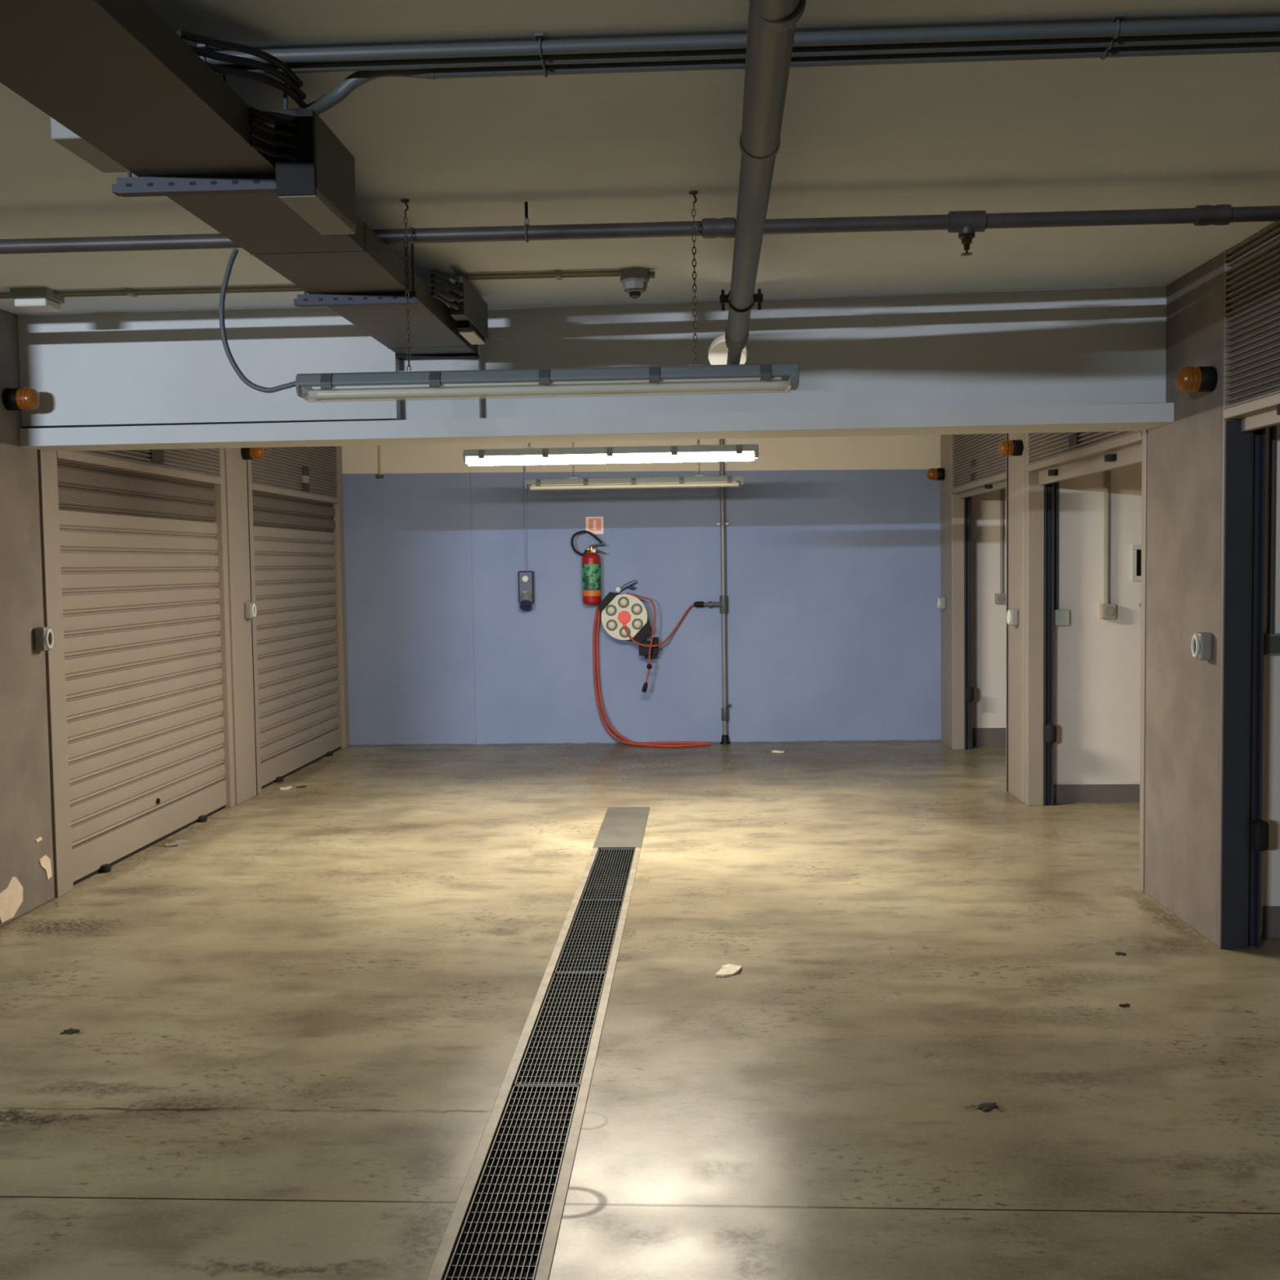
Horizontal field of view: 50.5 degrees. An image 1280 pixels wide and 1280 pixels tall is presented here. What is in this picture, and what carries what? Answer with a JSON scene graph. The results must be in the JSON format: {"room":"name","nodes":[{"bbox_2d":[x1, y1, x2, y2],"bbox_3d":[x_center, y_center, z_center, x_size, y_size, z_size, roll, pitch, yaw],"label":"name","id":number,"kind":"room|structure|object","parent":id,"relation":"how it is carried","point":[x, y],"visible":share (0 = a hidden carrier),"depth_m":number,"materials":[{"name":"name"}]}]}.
{"room":"underground parking garage","nodes":[
{"label":"underground parking garage","id":0,"kind":"room"},
{"bbox_2d":[0,309,54,926],"bbox_3d":[-6.014,-0.066,6.160,6.414,2.720,0.745,-1,3,3],"label":"wall","id":1,"kind":"structure","parent":0,"point":[26,849],"depth_m":6.15,"materials":[{"name":"beige paint"}]},
{"bbox_2d":[2,386,40,410],"bbox_3d":[-2.753,-1.075,6.061,0.142,0.104,0.104,-1,3,3],"label":"beacon","id":2,"kind":"object","parent":1,"relation":"attached to","point":[28,398],"visible":1,"depth_m":6.02,"materials":[{"name":"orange plastic"}]},
{"bbox_2d":[34,626,53,651],"bbox_3d":[-2.769,-0.005,6.313,0.062,0.110,0.084,-1,3,3],"label":"switch","id":3,"kind":"object","parent":1,"relation":"attached to","point":[43,636],"visible":1,"depth_m":6.28,"materials":[{"name":"grey plastic"}]},
{"bbox_2d":[36,448,235,897],"bbox_3d":[-2.784,-0.196,7.640,0.113,2.720,2.472,-1,3,3],"label":"door","id":4,"kind":"structure","parent":1,"relation":"in","point":[134,553],"depth_m":7.45,"materials":[{"name":"beige paint"}]},
{"bbox_2d":[58,510,225,847],"bbox_3d":[-2.784,0.140,7.701,0.039,1.672,2.226,-1,3,3],"label":"roller shutter","id":5,"kind":"object","parent":4,"relation":"hanging from","point":[144,592],"depth_m":7.55,"materials":[{"name":"beige paint"}]},
{"bbox_2d":[73,731,328,847],"bbox_3d":[-2.839,-0.276,9.086,0.070,2.720,5.405,-1,3,3],"label":"trim","id":6,"kind":"structure","parent":1,"relation":"attached to","point":[328,731],"depth_m":8.15,"materials":[{"name":"black rubber"}]},
{"bbox_2d":[247,445,349,793],"bbox_3d":[-2.651,-0.360,10.531,0.113,2.720,2.485,-1,3,3],"label":"door","id":7,"kind":"structure","parent":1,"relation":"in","point":[295,493],"depth_m":10.48,"materials":[{"name":"beige paint"}]},
{"bbox_2d":[253,525,341,762],"bbox_3d":[-2.654,-0.020,10.533,0.039,1.672,2.226,-1,3,3],"label":"roller shutter","id":8,"kind":"object","parent":7,"relation":"hanging from","point":[297,569],"depth_m":10.46,"materials":[{"name":"beige paint"}]},
{"bbox_2d":[0,741,1279,1279],"bbox_3d":[-0.577,1.473,3.368,17.500,0.200,18.500,-1,3,3],"label":"floor","id":9,"kind":"structure","parent":0,"point":[300,1020],"depth_m":4.52,"materials":[{"name":"concrete"}]},
{"bbox_2d":[60,1027,79,1034],"bbox_3d":[-1.921,1.321,4.587,0.058,0.006,0.047,-1,3,3],"label":"crumb","id":10,"kind":"object","parent":9,"relation":"on","point":[70,1031],"visible":1,"depth_m":4.58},
{"bbox_2d":[164,839,189,846],"bbox_3d":[-2.631,1.153,7.703,0.084,0.015,0.142,0,3,21],"label":"paper scrap","id":11,"kind":"object","parent":9,"relation":"on","point":[177,842],"visible":1,"depth_m":7.70,"materials":[{"name":"white paper"}]},
{"bbox_2d":[224,448,256,804],"bbox_3d":[-2.728,-0.278,9.078,0.132,2.720,0.380,-1,3,3],"label":"pillar","id":12,"kind":"structure","parent":9,"relation":"on","point":[235,467],"depth_m":9.04,"materials":[{"name":"beige paint"}]},
{"bbox_2d":[244,602,256,618],"bbox_3d":[-2.627,-0.199,9.163,0.062,0.110,0.084,-1,3,3],"label":"switch","id":13,"kind":"object","parent":12,"relation":"attached to","point":[250,607],"visible":1,"depth_m":9.13,"materials":[{"name":"grey plastic"}]},
{"bbox_2d":[246,459,257,795],"bbox_3d":[-2.659,-0.289,9.273,0.012,2.720,0.013,-1,3,3],"label":"trim","id":14,"kind":"structure","parent":12,"relation":"attached to","point":[246,460],"depth_m":9.29,"materials":[{"name":"black metal"}]},
{"bbox_2d":[240,447,264,459],"bbox_3d":[-2.602,-1.264,9.142,0.142,0.104,0.104,-1,3,3],"label":"beacon","id":15,"kind":"object","parent":12,"relation":"attached to","point":[250,453],"visible":0.74,"depth_m":9.10,"materials":[{"name":"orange plastic"}]},
{"bbox_2d":[278,786,292,790],"bbox_3d":[-2.507,1.046,9.618,0.056,0.010,0.132,0,3,18],"label":"paper scrap","id":16,"kind":"object","parent":9,"relation":"on","point":[287,787],"visible":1,"depth_m":9.59,"materials":[{"name":"white paper"}]},
{"bbox_2d":[426,806,649,1279],"bbox_3d":[-0.251,1.371,4.681,0.266,0.167,7.960,-1,3,3],"label":"drain","id":17,"kind":"object","parent":9,"relation":"in","point":[510,1230],"visible":0.99,"depth_m":4.03,"materials":[{"name":"metal"}]},
{"bbox_2d":[693,439,730,744],"bbox_3d":[0.611,-0.466,11.583,0.308,2.720,0.088,-1,3,3],"label":"riser pipe","id":18,"kind":"object","parent":9,"relation":"on","point":[722,603],"visible":0.98,"depth_m":11.57,"materials":[{"name":"grey metal"}]},
{"bbox_2d":[715,964,741,977],"bbox_3d":[0.338,1.252,5.154,0.081,0.014,0.139,0,3,14],"label":"paper scrap","id":19,"kind":"object","parent":9,"relation":"on","point":[726,970],"visible":1,"depth_m":5.14,"materials":[{"name":"white paper"}]},
{"bbox_2d":[771,750,784,752],"bbox_3d":[1.125,0.909,11.097,0.104,0.012,0.094,-1,3,3],"label":"paper scrap","id":20,"kind":"object","parent":9,"relation":"on","point":[773,751],"visible":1,"depth_m":11.08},
{"bbox_2d":[977,1102,996,1111],"bbox_3d":[0.985,1.320,3.848,0.063,0.006,0.044,-2,4,-27],"label":"crumb","id":21,"kind":"object","parent":9,"relation":"on","point":[984,1106],"visible":1,"depth_m":3.84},
{"bbox_2d":[1008,433,1024,802],"bbox_3d":[2.488,-0.335,8.753,0.136,2.720,0.415,-1,3,3],"label":"pillar","id":22,"kind":"structure","parent":9,"relation":"on","point":[1015,464],"depth_m":8.74,"materials":[{"name":"beige paint"}]},
{"bbox_2d":[998,440,1023,456],"bbox_3d":[2.330,-1.208,8.548,0.142,0.104,0.104,-1,3,3],"label":"beacon","id":23,"kind":"object","parent":22,"relation":"attached to","point":[1014,447],"visible":1,"depth_m":8.51,"materials":[{"name":"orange plastic"}]},
{"bbox_2d":[1006,608,1018,626],"bbox_3d":[2.389,-0.146,8.706,0.062,0.110,0.084,-1,3,3],"label":"switch","id":24,"kind":"object","parent":22,"relation":"attached to","point":[1012,616],"visible":1,"depth_m":8.67,"materials":[{"name":"grey plastic"}]},
{"bbox_2d":[1115,951,1125,955],"bbox_3d":[1.878,1.225,5.311,0.043,0.006,0.033,-1,3,3],"label":"crumb","id":25,"kind":"object","parent":9,"relation":"on","point":[1116,953],"visible":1,"depth_m":5.30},
{"bbox_2d":[1119,1003,1129,1007],"bbox_3d":[1.677,1.262,4.697,0.043,0.006,0.025,-1,3,3],"label":"crumb","id":26,"kind":"object","parent":9,"relation":"on","point":[1126,1005],"visible":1,"depth_m":4.69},
{"bbox_2d":[0,0,1279,364],"bbox_3d":[-0.619,-1.467,3.204,17.500,0.250,18.500,-1,3,3],"label":"ceiling","id":27,"kind":"structure","parent":0,"point":[1185,131],"depth_m":3.93,"materials":[{"name":"paint"}]},
{"bbox_2d":[9,286,64,312],"bbox_3d":[-2.505,-1.414,5.650,0.155,0.075,0.160,-1,3,3],"label":"ceiling box","id":28,"kind":"object","parent":27,"relation":"attached to","point":[33,300],"visible":0.98,"depth_m":5.58,"materials":[{"name":"grey plastic"}]},
{"bbox_2d":[50,117,127,173],"bbox_3d":[-1.327,-1.260,3.318,0.160,0.155,0.310,-1,3,3],"label":"junction box","id":29,"kind":"object","parent":27,"relation":"attached to","point":[61,135],"visible":0.17,"depth_m":3.27,"materials":[{"name":"grey plastic"}]},
{"bbox_2d":[124,288,137,297],"bbox_3d":[-2.117,-1.445,5.650,0.022,0.024,0.080,-1,3,3],"label":"clip","id":30,"kind":"object","parent":27,"relation":"attached to","point":[127,291],"visible":0.8,"depth_m":5.62,"materials":[{"name":"grey metal"}]},
{"bbox_2d":[0,285,301,296],"bbox_3d":[-2.063,-1.446,5.628,1.890,0.016,0.016,-1,3,3],"label":"conduit","id":31,"kind":"object","parent":27,"relation":"attached to","point":[268,287],"visible":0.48,"depth_m":5.62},
{"bbox_2d":[0,288,304,298],"bbox_3d":[-2.061,-1.448,5.673,1.890,0.016,0.016,-1,3,3],"label":"conduit","id":32,"kind":"object","parent":27,"relation":"attached to","point":[295,290],"visible":0.44,"depth_m":5.66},
{"bbox_2d":[111,81,288,196],"bbox_3d":[-1.057,-1.211,3.278,0.437,0.258,0.037,-1,3,3],"label":"bracket","id":33,"kind":"object","parent":27,"relation":"hanging from","point":[261,183],"visible":0.7,"depth_m":3.27,"materials":[{"name":"grey metal"}]},
{"bbox_2d":[0,0,479,359],"bbox_3d":[-1.043,-1.154,3.221,0.365,0.099,5.860,-1,3,3],"label":"duct","id":34,"kind":"object","parent":33,"relation":"on","point":[113,73],"visible":0.85,"depth_m":2.94,"materials":[{"name":"grey metal"}]},
{"bbox_2d":[176,29,302,87],"bbox_3d":[-0.847,-1.256,2.920,0.034,0.043,0.370,1,4,27],"label":"power cable","id":35,"kind":"object","parent":34,"relation":"attached to","point":[185,35],"visible":0.98,"depth_m":2.89,"materials":[{"name":"black rubber"}]},
{"bbox_2d":[188,44,306,99],"bbox_3d":[-0.845,-1.237,2.943,0.034,0.043,0.370,1,4,27],"label":"power cable","id":36,"kind":"object","parent":34,"relation":"attached to","point":[202,52],"visible":0.91,"depth_m":2.93,"materials":[{"name":"black rubber"}]},
{"bbox_2d":[205,62,307,108],"bbox_3d":[-0.844,-1.219,2.966,0.034,0.043,0.370,1,4,27],"label":"power cable","id":37,"kind":"object","parent":34,"relation":"attached to","point":[217,68],"visible":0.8,"depth_m":2.96,"materials":[{"name":"black rubber"}]},
{"bbox_2d":[248,106,355,235],"bbox_3d":[-0.800,-1.124,3.255,0.125,0.195,0.454,-1,3,3],"label":"junction box","id":38,"kind":"object","parent":34,"relation":"attached to","point":[315,171],"visible":0.99,"depth_m":3.14,"materials":[{"name":"black plastic"}]},
{"bbox_2d":[430,267,488,344],"bbox_3d":[-0.710,-1.335,5.455,0.091,0.193,0.874,-1,3,3],"label":"junction box","id":39,"kind":"object","parent":34,"relation":"attached to","point":[468,308],"visible":1,"depth_m":5.38,"materials":[{"name":"plastic"}]},
{"bbox_2d":[197,44,225,82],"bbox_3d":[-0.973,-1.305,3.098,0.018,0.052,0.147,-1,3,3],"label":"clip","id":40,"kind":"object","parent":27,"relation":"attached to","point":[201,46],"visible":0.1,"depth_m":3.04,"materials":[{"name":"grey metal"}]},
{"bbox_2d":[293,227,417,306],"bbox_3d":[-0.987,-1.291,4.704,0.427,0.258,0.037,-1,3,3],"label":"bracket","id":41,"kind":"object","parent":27,"relation":"hanging from","point":[306,300],"visible":0.88,"depth_m":4.69,"materials":[{"name":"grey metal"}]},
{"bbox_2d":[448,270,622,278],"bbox_3d":[-0.416,-1.457,5.411,0.700,0.016,0.016,-1,3,3],"label":"conduit","id":42,"kind":"object","parent":27,"relation":"attached to","point":[598,272],"visible":0.79,"depth_m":5.40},
{"bbox_2d":[534,32,547,77],"bbox_3d":[-0.219,-1.314,3.062,0.018,0.052,0.147,-1,3,3],"label":"clip","id":43,"kind":"object","parent":27,"relation":"attached to","point":[539,36],"visible":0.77,"depth_m":3.01,"materials":[{"name":"grey metal"}]},
{"bbox_2d":[466,274,620,279],"bbox_3d":[-0.414,-1.460,5.456,0.700,0.016,0.016,-1,3,3],"label":"conduit","id":44,"kind":"object","parent":27,"relation":"attached to","point":[597,275],"visible":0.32,"depth_m":5.45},
{"bbox_2d":[295,190,799,400],"bbox_3d":[-0.300,-1.093,4.324,1.594,0.632,0.141,-1,3,3],"label":"lamp","id":45,"kind":"object","parent":27,"relation":"hanging from","point":[693,378],"visible":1,"depth_m":4.29,"materials":[{"name":"grey plastic"}]},
{"bbox_2d":[218,248,295,392],"bbox_3d":[-1.225,-1.034,4.393,0.258,0.472,0.068,-1,3,3],"label":"cable","id":46,"kind":"object","parent":45,"relation":"attached to","point":[222,298],"visible":0.94,"depth_m":4.37,"materials":[{"name":"grey plastic"}]},
{"bbox_2d":[555,270,562,279],"bbox_3d":[-0.326,-1.459,5.429,0.022,0.024,0.080,-1,3,3],"label":"clip","id":47,"kind":"object","parent":27,"relation":"attached to","point":[557,273],"visible":0.91,"depth_m":5.39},
{"bbox_2d":[17,285,1173,451],"bbox_3d":[-0.266,-1.212,6.112,5.110,0.595,0.415,-1,3,3],"label":"beam","id":48,"kind":"structure","parent":27,"relation":"attached to","point":[1079,359],"depth_m":6.08,"materials":[{"name":"paint"}]},
{"bbox_2d":[724,0,805,364],"bbox_3d":[0.293,-1.187,3.378,0.108,0.254,6.302,-1,3,3],"label":"drain pipe","id":49,"kind":"object","parent":48,"relation":"attached to","point":[771,24],"visible":0.98,"depth_m":3.07,"materials":[{"name":"grey plastic"}]},
{"bbox_2d":[462,439,758,466],"bbox_3d":[-0.162,-1.271,7.355,1.594,0.620,0.141,-1,3,3],"label":"lamp","id":50,"kind":"object","parent":27,"relation":"hanging from","point":[735,452],"visible":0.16,"depth_m":7.32,"materials":[{"name":"white plastic"}]},
{"bbox_2d":[524,440,744,489],"bbox_3d":[-0.045,-1.413,9.898,1.594,0.622,0.141,-1,3,3],"label":"lamp","id":51,"kind":"object","parent":27,"relation":"hanging from","point":[701,481],"visible":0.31,"depth_m":9.87,"materials":[{"name":"white plastic"}]},
{"bbox_2d":[620,266,654,298],"bbox_3d":[-0.008,-1.419,5.420,0.133,0.112,0.107,-2,3,-20],"label":"sensor box","id":52,"kind":"object","parent":27,"relation":"attached to","point":[634,280],"visible":1,"depth_m":5.38,"materials":[{"name":"grey plastic"}]},
{"bbox_2d":[0,201,1279,256],"bbox_3d":[-1.052,-1.302,4.416,6.520,0.203,0.066,-1,3,3],"label":"pipe","id":53,"kind":"object","parent":27,"relation":"hanging from","point":[966,223],"visible":0.97,"depth_m":4.33,"materials":[{"name":"metal"}]},
{"bbox_2d":[200,16,1279,65],"bbox_3d":[-1.115,-1.306,3.060,6.520,0.030,0.030,-1,3,3],"label":"conduit","id":54,"kind":"object","parent":27,"relation":"attached to","point":[1264,24],"visible":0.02,"depth_m":2.98,"materials":[{"name":"grey metal"}]},
{"bbox_2d":[719,288,763,313],"bbox_3d":[0.364,-1.316,4.902,0.156,0.270,0.028,-1,3,3],"label":"clamp","id":55,"kind":"object","parent":27,"relation":"hanging from","point":[757,298],"visible":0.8,"depth_m":4.90,"materials":[{"name":"metal"}]},
{"bbox_2d":[215,31,1279,75],"bbox_3d":[-1.113,-1.302,3.108,6.520,0.028,0.028,-1,3,3],"label":"conduit","id":56,"kind":"object","parent":27,"relation":"attached to","point":[1251,37],"visible":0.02,"depth_m":3.03,"materials":[{"name":"grey metal"}]},
{"bbox_2d":[251,41,1279,125],"bbox_3d":[0.618,-1.262,3.040,3.058,0.164,0.150,-1,3,3],"label":"conduit","id":57,"kind":"object","parent":27,"relation":"attached to","point":[357,78],"visible":0.78,"depth_m":3.08,"materials":[{"name":"grey metal"}]},
{"bbox_2d":[1100,13,1124,59],"bbox_3d":[1.040,-1.329,3.004,0.018,0.052,0.147,-1,3,3],"label":"clip","id":58,"kind":"object","parent":27,"relation":"attached to","point":[1117,17],"visible":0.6,"depth_m":2.95,"materials":[{"name":"grey metal"}]},
{"bbox_2d":[341,435,941,746],"bbox_3d":[0.008,-0.470,11.804,5.710,2.720,0.300,-1,3,3],"label":"wall","id":59,"kind":"structure","parent":0,"point":[833,544],"depth_m":11.66,"materials":[{"name":"blue paint"}]},
{"bbox_2d":[376,444,383,478],"bbox_3d":[-2.243,-1.591,11.690,0.060,0.402,0.032,-1,3,3],"label":"conduit","id":60,"kind":"object","parent":59,"relation":"attached to","point":[380,476],"visible":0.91,"depth_m":11.69,"materials":[{"name":"beige plastic"}]},
{"bbox_2d":[523,466,527,570],"bbox_3d":[-0.984,-1.041,11.657,0.020,0.895,0.020,-1,3,3],"label":"conduit","id":61,"kind":"object","parent":59,"relation":"attached to","point":[524,467],"visible":1,"depth_m":11.65,"materials":[{"name":"grey plastic"}]},
{"bbox_2d":[518,570,534,611],"bbox_3d":[-0.978,-0.418,11.625,0.130,0.345,0.154,-1,3,3],"label":"socket","id":62,"kind":"object","parent":59,"relation":"attached to","point":[526,578],"visible":1,"depth_m":11.62,"materials":[{"name":"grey plastic"}]},
{"bbox_2d":[570,530,605,604],"bbox_3d":[-0.436,-0.617,11.563,0.249,0.630,0.177,-3,4,-33],"label":"fire extinguisher","id":63,"kind":"object","parent":59,"relation":"attached to","point":[591,561],"visible":1,"depth_m":11.51,"materials":[{"name":"red metal"}]},
{"bbox_2d":[585,516,603,533],"bbox_3d":[-0.389,-0.982,11.640,0.152,0.149,0.006,-1,3,3],"label":"wall sign","id":64,"kind":"object","parent":59,"relation":"attached to","point":[594,525],"visible":1,"depth_m":11.64,"materials":[{"name":"plastic"}]},
{"bbox_2d":[615,579,636,591],"bbox_3d":[-0.116,-0.464,11.625,0.182,0.106,0.070,-1,3,3],"label":"nozzle","id":65,"kind":"object","parent":59,"relation":"hanging from","point":[628,584],"visible":1,"depth_m":11.60,"materials":[{"name":"blue metal"}]},
{"bbox_2d":[598,591,658,658],"bbox_3d":[-0.098,-0.127,11.580,0.506,0.573,0.196,-1,3,3],"label":"hose reel","id":66,"kind":"object","parent":59,"relation":"attached to","point":[617,611],"visible":0.99,"depth_m":11.50,"materials":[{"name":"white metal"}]},
{"bbox_2d":[626,592,655,692],"bbox_3d":[0.005,0.019,11.491,0.264,0.846,0.104,0,3,18],"label":"hose","id":67,"kind":"object","parent":66,"relation":"hanging from","point":[649,666],"visible":1,"depth_m":11.46,"materials":[{"name":"red rubber"}]},
{"bbox_2d":[623,604,693,647],"bbox_3d":[0.167,-0.121,11.520,0.617,0.354,0.104,-2,3,-17],"label":"supply hose","id":68,"kind":"object","parent":66,"relation":"attached to","point":[692,605],"visible":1,"depth_m":11.52,"materials":[{"name":"red rubber"}]},
{"bbox_2d":[592,604,711,747],"bbox_3d":[0.083,0.274,11.538,1.016,1.263,0.170,0,3,11],"label":"hose","id":69,"kind":"object","parent":59,"relation":"attached to","point":[606,728],"visible":0.98,"depth_m":11.66,"materials":[{"name":"red rubber"}]},
{"bbox_2d":[595,600,707,744],"bbox_3d":[0.099,0.281,11.627,0.953,1.244,0.056,-1,3,3],"label":"hose","id":70,"kind":"object","parent":59,"relation":"attached to","point":[611,726],"visible":0.93,"depth_m":11.65,"materials":[{"name":"red rubber"}]},
{"bbox_2d":[972,488,1006,728],"bbox_3d":[4.857,-0.384,11.426,4.350,2.450,0.620,-1,3,3],"label":"wall","id":71,"kind":"structure","parent":0,"point":[988,618],"depth_m":11.22,"materials":[{"name":"paint"}]},
{"bbox_2d":[940,433,1006,789],"bbox_3d":[2.574,-0.420,10.238,0.169,2.720,2.585,-1,3,3],"label":"door","id":72,"kind":"structure","parent":71,"relation":"in","point":[973,464],"depth_m":11.03,"materials":[{"name":"beige paint"}]},
{"bbox_2d":[926,467,945,479],"bbox_3d":[2.461,-1.381,11.309,0.142,0.104,0.104,-1,3,3],"label":"beacon","id":73,"kind":"object","parent":72,"relation":"attached to","point":[939,473],"visible":1,"depth_m":11.27,"materials":[{"name":"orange plastic"}]},
{"bbox_2d":[937,595,946,609],"bbox_3d":[2.514,-0.309,11.318,0.062,0.110,0.084,-1,3,3],"label":"switch","id":74,"kind":"object","parent":72,"relation":"attached to","point":[941,602],"visible":1,"depth_m":11.28,"materials":[{"name":"grey plastic"}]},
{"bbox_2d":[972,728,1005,746],"bbox_3d":[4.859,0.782,11.174,4.350,0.150,0.015,-1,3,3],"label":"baseboard","id":75,"kind":"structure","parent":71,"relation":"attached to","point":[980,736],"depth_m":11.26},
{"bbox_2d":[994,593,1005,604],"bbox_3d":[2.971,-0.340,11.175,0.095,0.085,0.058,-1,3,3],"label":"wall socket","id":76,"kind":"object","parent":71,"relation":"attached to","point":[999,598],"visible":0.84,"depth_m":11.15,"materials":[{"name":"beige plastic"}]},
{"bbox_2d":[1000,488,1003,593],"bbox_3d":[2.972,-0.969,11.155,0.028,1.178,0.028,-1,3,3],"label":"conduit","id":77,"kind":"object","parent":71,"relation":"attached to","point":[1001,490],"visible":0.66,"depth_m":11.15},
{"bbox_2d":[1053,462,1142,784],"bbox_3d":[4.730,-0.227,8.654,4.350,2.450,0.400,-1,3,3],"label":"wall","id":78,"kind":"structure","parent":0,"point":[1097,660],"depth_m":8.55,"materials":[{"name":"paint"}]},
{"bbox_2d":[1006,433,1008,791],"bbox_3d":[2.432,-0.347,8.982,0.009,2.720,0.009,-1,3,3],"label":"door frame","id":79,"kind":"structure","parent":78,"relation":"attached to","point":[1006,433],"depth_m":8.99,"materials":[{"name":"black metal"}]},
{"bbox_2d":[1054,481,1058,609],"bbox_3d":[2.611,-0.795,8.506,0.024,1.218,0.024,-1,3,3],"label":"conduit","id":80,"kind":"object","parent":78,"relation":"attached to","point":[1056,484],"visible":0.66,"depth_m":8.51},
{"bbox_2d":[1053,608,1069,626],"bbox_3d":[2.634,-0.141,8.524,0.108,0.102,0.060,-1,3,3],"label":"junction box","id":81,"kind":"object","parent":78,"relation":"attached to","point":[1061,617],"visible":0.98,"depth_m":8.49,"materials":[{"name":"grey plastic"}]},
{"bbox_2d":[1053,783,1139,803],"bbox_3d":[4.737,0.950,8.512,4.350,0.115,0.015,-1,3,3],"label":"baseboard","id":82,"kind":"structure","parent":78,"relation":"attached to","point":[1062,793],"depth_m":8.59,"materials":[{"name":"grey paint"}]},
{"bbox_2d":[1103,470,1110,604],"bbox_3d":[2.918,-0.815,8.485,0.036,1.185,0.036,-1,3,3],"label":"conduit","id":83,"kind":"object","parent":78,"relation":"attached to","point":[1107,473],"visible":0.66,"depth_m":8.48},
{"bbox_2d":[1099,604,1115,618],"bbox_3d":[2.932,-0.179,8.506,0.090,0.093,0.064,-1,3,3],"label":"wall socket","id":84,"kind":"object","parent":78,"relation":"attached to","point":[1106,611],"visible":1,"depth_m":8.48,"materials":[{"name":"beige plastic"}]},
{"bbox_2d":[1131,544,1141,581],"bbox_3d":[3.168,-0.484,8.500,0.180,0.225,0.019,-1,3,3],"label":"air vent","id":85,"kind":"object","parent":78,"relation":"in","point":[1135,548],"visible":0.46,"depth_m":8.50,"materials":[{"name":"white plastic"}]},
{"bbox_2d":[1136,549,1141,576],"bbox_3d":[3.168,-0.484,8.504,0.120,0.165,0.011,-1,3,3],"label":"grille","id":86,"kind":"object","parent":85,"relation":"attached to","point":[1138,551],"depth_m":8.51,"materials":[{"name":"black plastic"}]},
{"bbox_2d":[1144,251,1224,946],"bbox_3d":[2.137,0.156,0.059,0.220,2.720,12.295,-1,3,3],"label":"wall","id":87,"kind":"structure","parent":0,"point":[1184,464],"depth_m":5.67,"materials":[{"name":"beige paint"}]},
{"bbox_2d":[1023,429,1147,892],"bbox_3d":[2.442,-0.257,7.353,0.169,2.720,2.380,-1,3,3],"label":"door","id":88,"kind":"structure","parent":87,"relation":"in","point":[1050,458],"depth_m":8.42,"materials":[{"name":"beige paint"}]},
{"bbox_2d":[1174,365,1217,392],"bbox_3d":[2.188,-1.028,5.356,0.142,0.104,0.104,-1,3,3],"label":"beacon","id":89,"kind":"object","parent":87,"relation":"attached to","point":[1193,379],"visible":1,"depth_m":5.32,"materials":[{"name":"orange plastic"}]},
{"bbox_2d":[1191,631,1212,660],"bbox_3d":[2.244,0.024,5.428,0.062,0.110,0.084,-1,3,3],"label":"switch","id":90,"kind":"object","parent":87,"relation":"attached to","point":[1202,642],"visible":1,"depth_m":5.39,"materials":[{"name":"grey plastic"}]},
{"bbox_2d":[1217,221,1279,949],"bbox_3d":[2.292,-0.071,4.084,0.169,2.720,2.605,-1,3,3],"label":"door","id":91,"kind":"structure","parent":87,"relation":"in","point":[1251,304],"depth_m":5.28,"materials":[{"name":"beige paint"}]},
{"bbox_2d":[1260,424,1279,936],"bbox_3d":[4.577,-0.057,5.652,4.380,2.450,0.580,-1,3,3],"label":"wall","id":92,"kind":"structure","parent":0,"point":[1270,858],"depth_m":5.48,"materials":[{"name":"paint"}]},
{"bbox_2d":[1262,906,1279,937],"bbox_3d":[4.651,1.119,5.417,4.240,0.125,0.015,-1,3,3],"label":"baseboard","id":93,"kind":"structure","parent":92,"relation":"attached to","point":[1271,914],"depth_m":5.51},
{"bbox_2d":[1263,633,1279,655],"bbox_3d":[2.538,0.017,5.434,0.075,0.085,0.054,-1,3,3],"label":"junction box","id":94,"kind":"object","parent":92,"relation":"attached to","point":[1271,641],"visible":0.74,"depth_m":5.41,"materials":[{"name":"grey plastic"}]},
{"bbox_2d":[1268,425,1276,633],"bbox_3d":[2.522,-0.626,5.412,0.022,1.207,0.022,-1,3,3],"label":"conduit","id":95,"kind":"object","parent":92,"relation":"attached to","point":[1273,428],"visible":0.66,"depth_m":5.41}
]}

